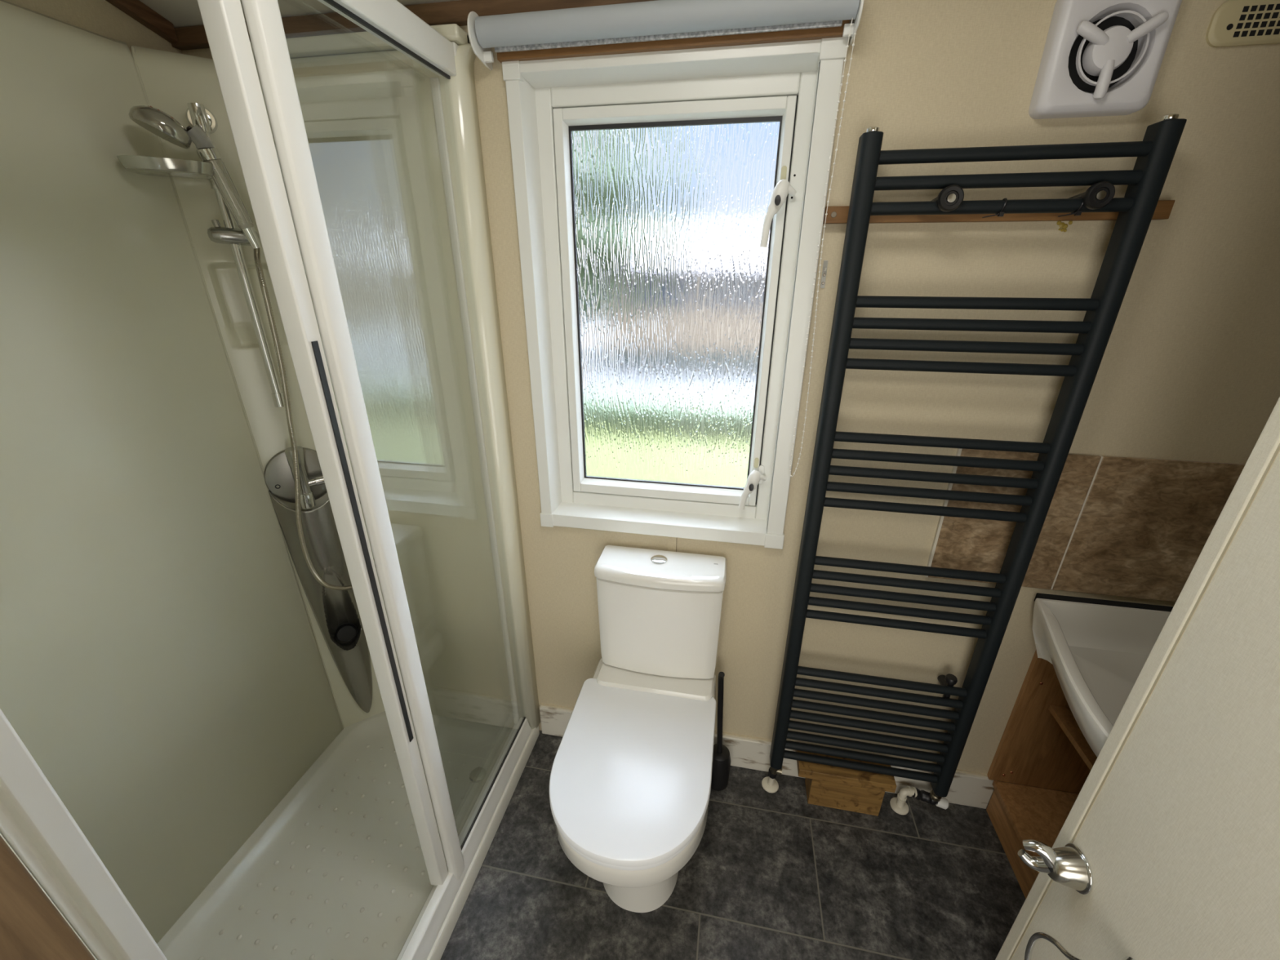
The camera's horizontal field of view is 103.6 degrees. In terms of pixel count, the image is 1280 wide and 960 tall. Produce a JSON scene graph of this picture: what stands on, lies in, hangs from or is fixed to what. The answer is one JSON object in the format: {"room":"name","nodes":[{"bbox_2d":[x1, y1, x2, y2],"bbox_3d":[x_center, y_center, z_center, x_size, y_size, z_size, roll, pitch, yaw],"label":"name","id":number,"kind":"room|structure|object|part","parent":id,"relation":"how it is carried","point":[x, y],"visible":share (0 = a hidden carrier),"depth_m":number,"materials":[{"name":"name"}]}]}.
{"room":"bathroom","nodes":[
{"label":"bathroom","id":0,"kind":"room"},
{"bbox_2d":[4,0,182,54],"bbox_3d":[-1.268,0.195,0.342,0.030,2.430,2.400,4,23,10],"label":"ceiling","id":1,"kind":"structure","parent":0,"point":[100,17],"depth_m":0.99,"materials":[{"name":"beige plastic"}]},
{"bbox_2d":[105,0,177,43],"bbox_3d":[-1.119,-0.902,0.564,0.022,0.318,1.058,4,23,10],"label":"crown molding","id":2,"kind":"structure","parent":1,"relation":"attached to","point":[136,10],"depth_m":1.05,"materials":[{"name":"brown wood"}]},
{"bbox_2d":[139,0,456,27],"bbox_3d":[0.044,-0.615,-0.263,2.695,0.396,2.420,4,23,10],"label":"ceiling","id":3,"kind":"structure","parent":0,"point":[181,13],"depth_m":1.04,"materials":[{"name":"beige"}]},
{"bbox_2d":[182,0,1279,804],"bbox_3d":[0.270,0.009,1.299,2.695,2.030,0.050,4,23,10],"label":"wall","id":4,"kind":"structure","parent":0,"point":[1188,370],"depth_m":1.03,"materials":[{"name":"beige paint"}]},
{"bbox_2d":[171,0,657,50],"bbox_3d":[0.265,-0.874,0.885,2.635,0.033,0.022,4,23,10],"label":"crown molding","id":5,"kind":"structure","parent":4,"relation":"attached to","point":[188,37],"depth_m":0.99,"materials":[{"name":"brown wood"}]},
{"bbox_2d":[667,537,676,551],"bbox_3d":[0.088,0.470,1.503,0.022,0.699,0.002,4,23,10],"label":"trim","id":6,"kind":"structure","parent":4,"relation":"attached to","point":[672,540],"depth_m":1.38,"materials":[{"name":"beige plastic"}]},
{"bbox_2d":[497,19,849,63],"bbox_3d":[0.044,-0.836,0.944,0.660,0.049,0.028,4,23,10],"label":"batten","id":7,"kind":"object","parent":4,"relation":"attached to","point":[831,32],"visible":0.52,"depth_m":0.94,"materials":[{"name":"brown wood"}]},
{"bbox_2d":[502,36,848,549],"bbox_3d":[0.054,-0.350,1.191,0.660,1.063,0.086,4,23,10],"label":"window","id":8,"kind":"structure","parent":4,"relation":"in","point":[669,204],"depth_m":1.15,"materials":[{"name":"white plastic"}]},
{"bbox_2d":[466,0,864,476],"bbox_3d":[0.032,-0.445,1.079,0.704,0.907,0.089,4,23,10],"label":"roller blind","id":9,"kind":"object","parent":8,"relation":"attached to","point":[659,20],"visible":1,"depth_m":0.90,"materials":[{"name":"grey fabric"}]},
{"bbox_3d":[0.365,-0.403,1.025,0.025,0.872,0.034,4,23,10],"label":"bead chain","id":10,"kind":"part","parent":9,"relation":"part of","materials":[{"name":"white plastic"}]},
{"bbox_3d":[0.063,-0.365,1.210,0.498,0.886,0.038,4,23,10],"label":"sash","id":11,"kind":"part","parent":8,"relation":"part of","materials":[{"name":"white plastic"}]},
{"bbox_3d":[0.067,-0.371,1.214,0.452,0.825,0.006,4,23,10],"label":"pane","id":12,"kind":"part","parent":8,"relation":"part of","materials":[{"name":"clear glass"}]},
{"bbox_3d":[0.281,0.026,1.286,0.050,0.111,0.022,4,23,10],"label":"handle","id":13,"kind":"part","parent":8,"relation":"part of","materials":[{"name":"white plastic"}]},
{"bbox_3d":[0.309,-0.014,1.287,0.014,0.051,0.006,4,23,10],"label":"keep plate","id":14,"kind":"part","parent":8,"relation":"part of","materials":[{"name":"white plastic"}]},
{"bbox_3d":[0.279,-0.550,1.042,0.050,0.125,0.022,4,23,10],"label":"handle","id":15,"kind":"part","parent":8,"relation":"part of","materials":[{"name":"white"}]},
{"bbox_2d":[539,702,997,808],"bbox_3d":[0.350,0.874,1.614,1.408,0.131,0.013,4,23,10],"label":"baseboard","id":16,"kind":"structure","parent":4,"relation":"attached to","point":[966,789],"depth_m":1.59,"materials":[{"name":"white wood"}]},
{"bbox_2d":[769,113,1186,797],"bbox_3d":[0.639,0.126,1.184,0.490,1.610,0.091,4,23,10],"label":"towel rail","id":17,"kind":"object","parent":4,"relation":"attached to","point":[1155,154],"visible":1,"depth_m":1.07,"materials":[{"name":"black metal"}]},
{"bbox_2d":[761,764,782,792],"bbox_3d":[0.409,0.904,1.560,0.052,0.118,0.052,4,23,10],"label":"radiator valve","id":18,"kind":"object","parent":17,"relation":"attached to","point":[769,784],"visible":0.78,"depth_m":1.56,"materials":[{"name":"white metal"}]},
{"bbox_2d":[889,786,949,814],"bbox_3d":[0.829,0.935,1.489,0.145,0.118,0.054,4,23,10],"label":"radiator valve","id":19,"kind":"object","parent":17,"relation":"attached to","point":[899,805],"visible":0.98,"depth_m":1.49,"materials":[{"name":"white metal"}]},
{"bbox_2d":[982,197,1007,217],"bbox_3d":[0.635,-0.489,0.906,0.035,0.032,0.030,4,23,10],"label":"cable tie","id":20,"kind":"object","parent":17,"relation":"on","point":[1000,214],"visible":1,"depth_m":0.90,"materials":[{"name":"black plastic"}]},
{"bbox_2d":[1057,196,1083,217],"bbox_3d":[0.755,-0.480,0.885,0.035,0.032,0.030,4,23,10],"label":"cable tie","id":21,"kind":"object","parent":17,"relation":"on","point":[1077,212],"visible":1,"depth_m":0.88,"materials":[{"name":"black plastic"}]},
{"bbox_2d":[822,200,1175,223],"bbox_3d":[0.661,-0.508,0.958,0.592,0.030,0.022,4,23,10],"label":"batten","id":22,"kind":"object","parent":4,"relation":"attached to","point":[837,214],"visible":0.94,"depth_m":0.95,"materials":[{"name":"brown wood"}]},
{"bbox_2d":[1057,221,1072,231],"bbox_3d":[0.801,-0.479,0.952,0.026,0.020,0.002,4,23,10],"label":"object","id":23,"kind":"object","parent":4,"relation":"attached to","point":[1060,224],"visible":1,"depth_m":0.95,"materials":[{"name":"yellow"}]},
{"bbox_2d":[924,448,1244,601],"bbox_3d":[1.132,0.116,1.133,0.839,0.343,0.009,4,23,10],"label":"tile backsplash","id":24,"kind":"structure","parent":4,"relation":"attached to","point":[1113,526],"depth_m":1.14,"materials":[{"name":"tile"}]},
{"bbox_2d":[1028,0,1182,119],"bbox_3d":[0.773,-0.712,0.833,0.171,0.175,0.051,4,23,10],"label":"fan","id":25,"kind":"object","parent":4,"relation":"attached to","point":[1100,58],"visible":1,"depth_m":0.83,"materials":[{"name":"white plastic"}]},
{"bbox_3d":[0.735,-0.724,0.818,0.051,0.036,0.018,3,23,6],"label":"arm","id":26,"kind":"part","parent":25,"relation":"part of","materials":[{"name":"white plastic"}]},
{"bbox_3d":[0.771,-0.664,0.837,0.018,0.054,0.020,4,23,10],"label":"arm","id":27,"kind":"part","parent":25,"relation":"part of","materials":[{"name":"white plastic"}]},
{"bbox_3d":[0.808,-0.721,0.804,0.050,0.038,0.018,6,24,14],"label":"arm","id":28,"kind":"part","parent":25,"relation":"part of","materials":[{"name":"white plastic"}]},
{"bbox_2d":[1205,0,1279,47],"bbox_3d":[1.075,-0.726,0.787,0.308,0.061,0.010,4,23,10],"label":"air vent","id":29,"kind":"object","parent":4,"relation":"in","point":[1234,23],"visible":1,"depth_m":0.80,"materials":[{"name":"beige plastic"}]},
{"bbox_2d":[440,729,1026,959],"bbox_3d":[0.038,1.399,0.581,2.635,0.030,2.400,4,23,10],"label":"floor","id":30,"kind":"structure","parent":0,"point":[778,875],"depth_m":1.31,"materials":[{"name":"tile"}]},
{"bbox_2d":[156,711,539,959],"bbox_3d":[-0.778,1.031,1.336,0.675,0.056,1.051,4,23,10],"label":"shower tray","id":31,"kind":"object","parent":30,"relation":"on","point":[337,870],"visible":0.8,"depth_m":1.34,"materials":[{"name":"white plastic"}]},
{"bbox_2d":[0,0,531,959],"bbox_3d":[-0.694,0.163,0.956,0.512,1.911,1.047,4,23,10],"label":"shower door frame","id":32,"kind":"structure","parent":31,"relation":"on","point":[36,824],"depth_m":0.76,"materials":[{"name":"white plastic"}]},
{"bbox_3d":[-0.561,0.359,0.480,0.042,1.849,0.038,4,23,10],"label":"post","id":33,"kind":"part","parent":32,"relation":"part of","materials":[{"name":"white metal"}]},
{"bbox_3d":[-0.493,0.185,0.903,0.037,1.740,0.030,4,23,10],"label":"sliding door","id":34,"kind":"part","parent":32,"relation":"part of","materials":[{"name":"white"}]},
{"bbox_3d":[-0.472,-0.649,0.568,0.036,0.054,0.954,4,23,10],"label":"rail","id":35,"kind":"part","parent":32,"relation":"part of","materials":[{"name":"white metal"}]},
{"bbox_3d":[-0.376,-0.015,1.363,0.030,1.849,0.034,4,23,10],"label":"wall post","id":36,"kind":"part","parent":32,"relation":"part of","materials":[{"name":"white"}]},
{"bbox_3d":[-0.484,1.000,1.265,0.060,0.058,0.946,4,23,10],"label":"rail","id":37,"kind":"part","parent":32,"relation":"part of","materials":[{"name":"white"}]},
{"bbox_2d":[0,0,540,943],"bbox_3d":[-0.768,0.160,0.960,0.694,1.864,1.063,4,23,10],"label":"shower surround","id":38,"kind":"object","parent":31,"relation":"on","point":[168,668],"visible":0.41,"depth_m":1.11,"materials":[{"name":"beige plastic"}]},
{"bbox_3d":[-0.801,0.186,0.897,0.654,1.864,0.917,4,23,10],"label":"panel","id":39,"kind":"part","parent":38,"relation":"part of","materials":[{"name":"beige plastic"}]},
{"bbox_2d":[185,102,284,407],"bbox_3d":[-0.916,-0.487,1.165,0.091,0.640,0.069,-14,27,-30],"label":"riser rail","id":40,"kind":"object","parent":38,"relation":"attached to","point":[198,116],"visible":0.89,"depth_m":1.13,"materials":[{"name":"silver metal"}]},
{"bbox_2d":[116,155,217,189],"bbox_3d":[-0.947,-0.624,1.026,0.158,0.040,0.106,-14,27,-30],"label":"soap dish","id":41,"kind":"object","parent":40,"relation":"attached to","point":[142,165],"visible":0.91,"depth_m":0.99,"materials":[{"name":"plastic"}]},
{"bbox_3d":[-0.951,-0.631,1.020,0.148,0.022,0.106,-14,27,-30],"label":"dish","id":42,"kind":"part","parent":41,"relation":"part of","materials":[{"name":"silver metal"}]},
{"bbox_2d":[128,105,261,248],"bbox_3d":[-0.902,-0.610,1.031,0.153,0.245,0.089,-15,28,-32],"label":"handset","id":43,"kind":"object","parent":40,"relation":"attached to","point":[157,122],"visible":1,"depth_m":1.03,"materials":[{"name":"silver metal"}]},
{"bbox_3d":[-0.881,-0.611,1.080,0.033,0.131,0.059,15,27,31],"label":"handle","id":44,"kind":"part","parent":43,"relation":"part of","materials":[{"name":"silver metal"}]},
{"bbox_3d":[-0.953,-0.029,1.407,0.154,1.862,0.045,-15,27,-31],"label":"corner panel","id":45,"kind":"part","parent":38,"relation":"part of","materials":[{"name":"beige plastic"}]},
{"bbox_2d":[263,446,327,509],"bbox_3d":[-0.920,-0.007,1.365,0.162,0.173,0.067,-15,27,-31],"label":"shower mixer","id":46,"kind":"object","parent":38,"relation":"attached to","point":[278,473],"visible":0.76,"depth_m":1.36,"materials":[{"name":"silver metal"}]},
{"bbox_3d":[-0.914,0.053,1.380,0.038,0.043,0.038,4,23,10],"label":"temperature knob","id":47,"kind":"part","parent":46,"relation":"part of","materials":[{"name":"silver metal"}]},
{"bbox_2d":[253,248,376,590],"bbox_3d":[-0.859,-0.108,1.328,0.189,0.924,0.047,-16,28,-33],"label":"shower hose","id":48,"kind":"object","parent":46,"relation":"attached to","point":[259,268],"visible":0.65,"depth_m":1.27,"materials":[{"name":"silver metal"}]},
{"bbox_2d":[308,475,324,486],"bbox_3d":[-0.887,0.003,1.379,0.043,0.024,0.023,-14,27,-29],"label":"outlet","id":49,"kind":"object","parent":46,"relation":"attached to","point":[313,481],"depth_m":1.37,"materials":[{"name":"silver metal"}]},
{"bbox_2d":[268,490,373,712],"bbox_3d":[-0.933,0.400,1.561,0.166,0.855,0.086,-16,28,-33],"label":"panel","id":50,"kind":"object","parent":38,"relation":"attached to","point":[335,612],"visible":0.87,"depth_m":1.51,"materials":[{"name":"grey plastic"}]},
{"bbox_2d":[334,622,357,644],"bbox_3d":[-0.931,0.489,1.598,0.062,0.061,0.067,-15,27,-31],"label":"knob","id":51,"kind":"object","parent":50,"relation":"on","point":[345,633],"depth_m":1.60,"materials":[{"name":"black plastic"}]},
{"bbox_3d":[-0.610,-0.029,1.405,0.566,1.864,0.056,4,23,10],"label":"panel","id":52,"kind":"part","parent":38,"relation":"part of","materials":[{"name":"beige plastic"}]},
{"bbox_2d":[469,767,485,782],"bbox_3d":[-0.511,0.927,1.585,0.052,0.006,0.052,4,23,10],"label":"drain","id":53,"kind":"object","parent":31,"relation":"in","point":[477,775],"visible":1,"depth_m":1.58,"materials":[{"name":"silver metal"}]},
{"bbox_2d":[549,545,727,912],"bbox_3d":[-0.001,0.661,1.262,0.365,0.797,0.594,4,23,10],"label":"toilet","id":54,"kind":"object","parent":30,"relation":"on","point":[630,780],"visible":1,"depth_m":1.25,"materials":[{"name":"white ceramic"}]},
{"bbox_3d":[-0.016,0.678,1.188,0.356,0.015,0.434,4,23,10],"label":"seat","id":55,"kind":"part","parent":54,"relation":"part of","materials":[{"name":"white plastic"}]},
{"bbox_3d":[-0.015,0.659,1.182,0.365,0.021,0.446,4,23,10],"label":"lid","id":56,"kind":"part","parent":54,"relation":"part of","materials":[{"name":"white plastic"}]},
{"bbox_3d":[0.000,0.844,1.337,0.357,0.403,0.582,4,23,10],"label":"bowl","id":57,"kind":"part","parent":54,"relation":"part of","materials":[{"name":"white ceramic"}]},
{"bbox_2d":[596,662,714,701],"bbox_3d":[0.049,0.574,1.447,0.320,0.093,0.173,4,23,10],"label":"shelf","id":58,"kind":"object","parent":54,"relation":"attached to","point":[610,677],"depth_m":1.37,"materials":[{"name":"white ceramic"}]},
{"bbox_3d":[0.054,0.233,1.318,0.339,0.036,0.140,4,23,10],"label":"cistern lid","id":59,"kind":"part","parent":54,"relation":"part of","materials":[{"name":"white ceramic"}]},
{"bbox_2d":[711,671,730,791],"bbox_3d":[0.245,0.750,1.507,0.072,0.443,0.072,13,26,27],"label":"toilet brush","id":60,"kind":"object","parent":30,"relation":"on","point":[721,757],"visible":0.94,"depth_m":1.52,"materials":[{"name":"black plastic"}]},
{"bbox_3d":[0.238,0.694,1.486,0.032,0.323,0.024,4,23,10],"label":"brush handle","id":61,"kind":"part","parent":60,"relation":"part of","materials":[{"name":"black plastic"}]},
{"bbox_2d":[795,750,896,816],"bbox_3d":[0.605,0.908,1.516,0.266,0.146,0.087,4,23,10],"label":"wooden board","id":62,"kind":"object","parent":30,"relation":"on","point":[828,786],"visible":0.73,"depth_m":1.48,"materials":[{"name":"brown wood"}]},
{"bbox_2d":[986,649,1097,898],"bbox_3d":[1.217,0.798,1.021,0.558,0.738,0.699,4,23,10],"label":"vanity cabinet","id":63,"kind":"object","parent":30,"relation":"on","point":[1042,744],"visible":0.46,"depth_m":1.38,"materials":[{"name":"brown wood"}]},
{"bbox_2d":[992,780,1078,876],"bbox_3d":[1.226,1.030,1.110,0.536,0.016,0.684,4,23,10],"label":"shelf","id":64,"kind":"object","parent":63,"relation":"attached to","point":[1039,814],"depth_m":1.39,"materials":[{"name":"brown wood"}]},
{"bbox_3d":[1.286,0.646,1.321,0.548,0.527,0.015,4,23,10],"label":"panel","id":65,"kind":"part","parent":63,"relation":"part of","materials":[{"name":"brown wood"}]},
{"bbox_2d":[1048,705,1097,770],"bbox_3d":[1.257,0.747,0.994,0.477,0.016,0.664,4,23,10],"label":"shelf","id":66,"kind":"object","parent":63,"relation":"attached to","point":[1063,714],"depth_m":1.26,"materials":[{"name":"brown wood"}]},
{"bbox_2d":[1031,592,1173,756],"bbox_3d":[1.133,0.495,0.911,0.653,0.150,0.700,4,23,10],"label":"washbasin","id":67,"kind":"object","parent":63,"relation":"in","point":[1097,650],"visible":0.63,"depth_m":1.17,"materials":[{"name":"white ceramic"}]},
{"bbox_3d":[0.056,0.285,0.199,2.635,2.320,0.060,4,23,10],"label":"wall","id":68,"kind":"structure","parent":0,"visible":0},
{"bbox_2d":[0,835,95,959],"bbox_3d":[-0.415,0.400,0.349,0.035,1.990,0.076,4,23,10],"label":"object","id":69,"kind":"structure","parent":68,"relation":"attached to","point":[32,927],"depth_m":0.32,"materials":[{"name":"brown wood"}]},
{"bbox_2d":[995,396,1279,959],"bbox_3d":[0.747,0.373,0.483,0.038,1.922,0.632,4,23,10],"label":"door","id":70,"kind":"structure","parent":68,"relation":"in","point":[1175,819],"depth_m":0.69,"materials":[{"name":"beige wood"}]},
{"bbox_2d":[1017,839,1093,895],"bbox_3d":[0.737,0.686,0.899,0.084,0.074,0.074,4,23,10],"label":"door handle","id":71,"kind":"object","parent":70,"relation":"attached to","point":[1068,865],"visible":1,"depth_m":0.89,"materials":[{"name":"silver metal"}]},
{"bbox_2d":[1024,932,1135,959],"bbox_3d":[0.726,0.850,0.829,0.056,0.289,0.183,4,23,10],"label":"towel ring","id":72,"kind":"object","parent":70,"relation":"hanging from","point":[1035,937],"visible":1,"depth_m":0.89,"materials":[{"name":"silver metal"}]}
]}

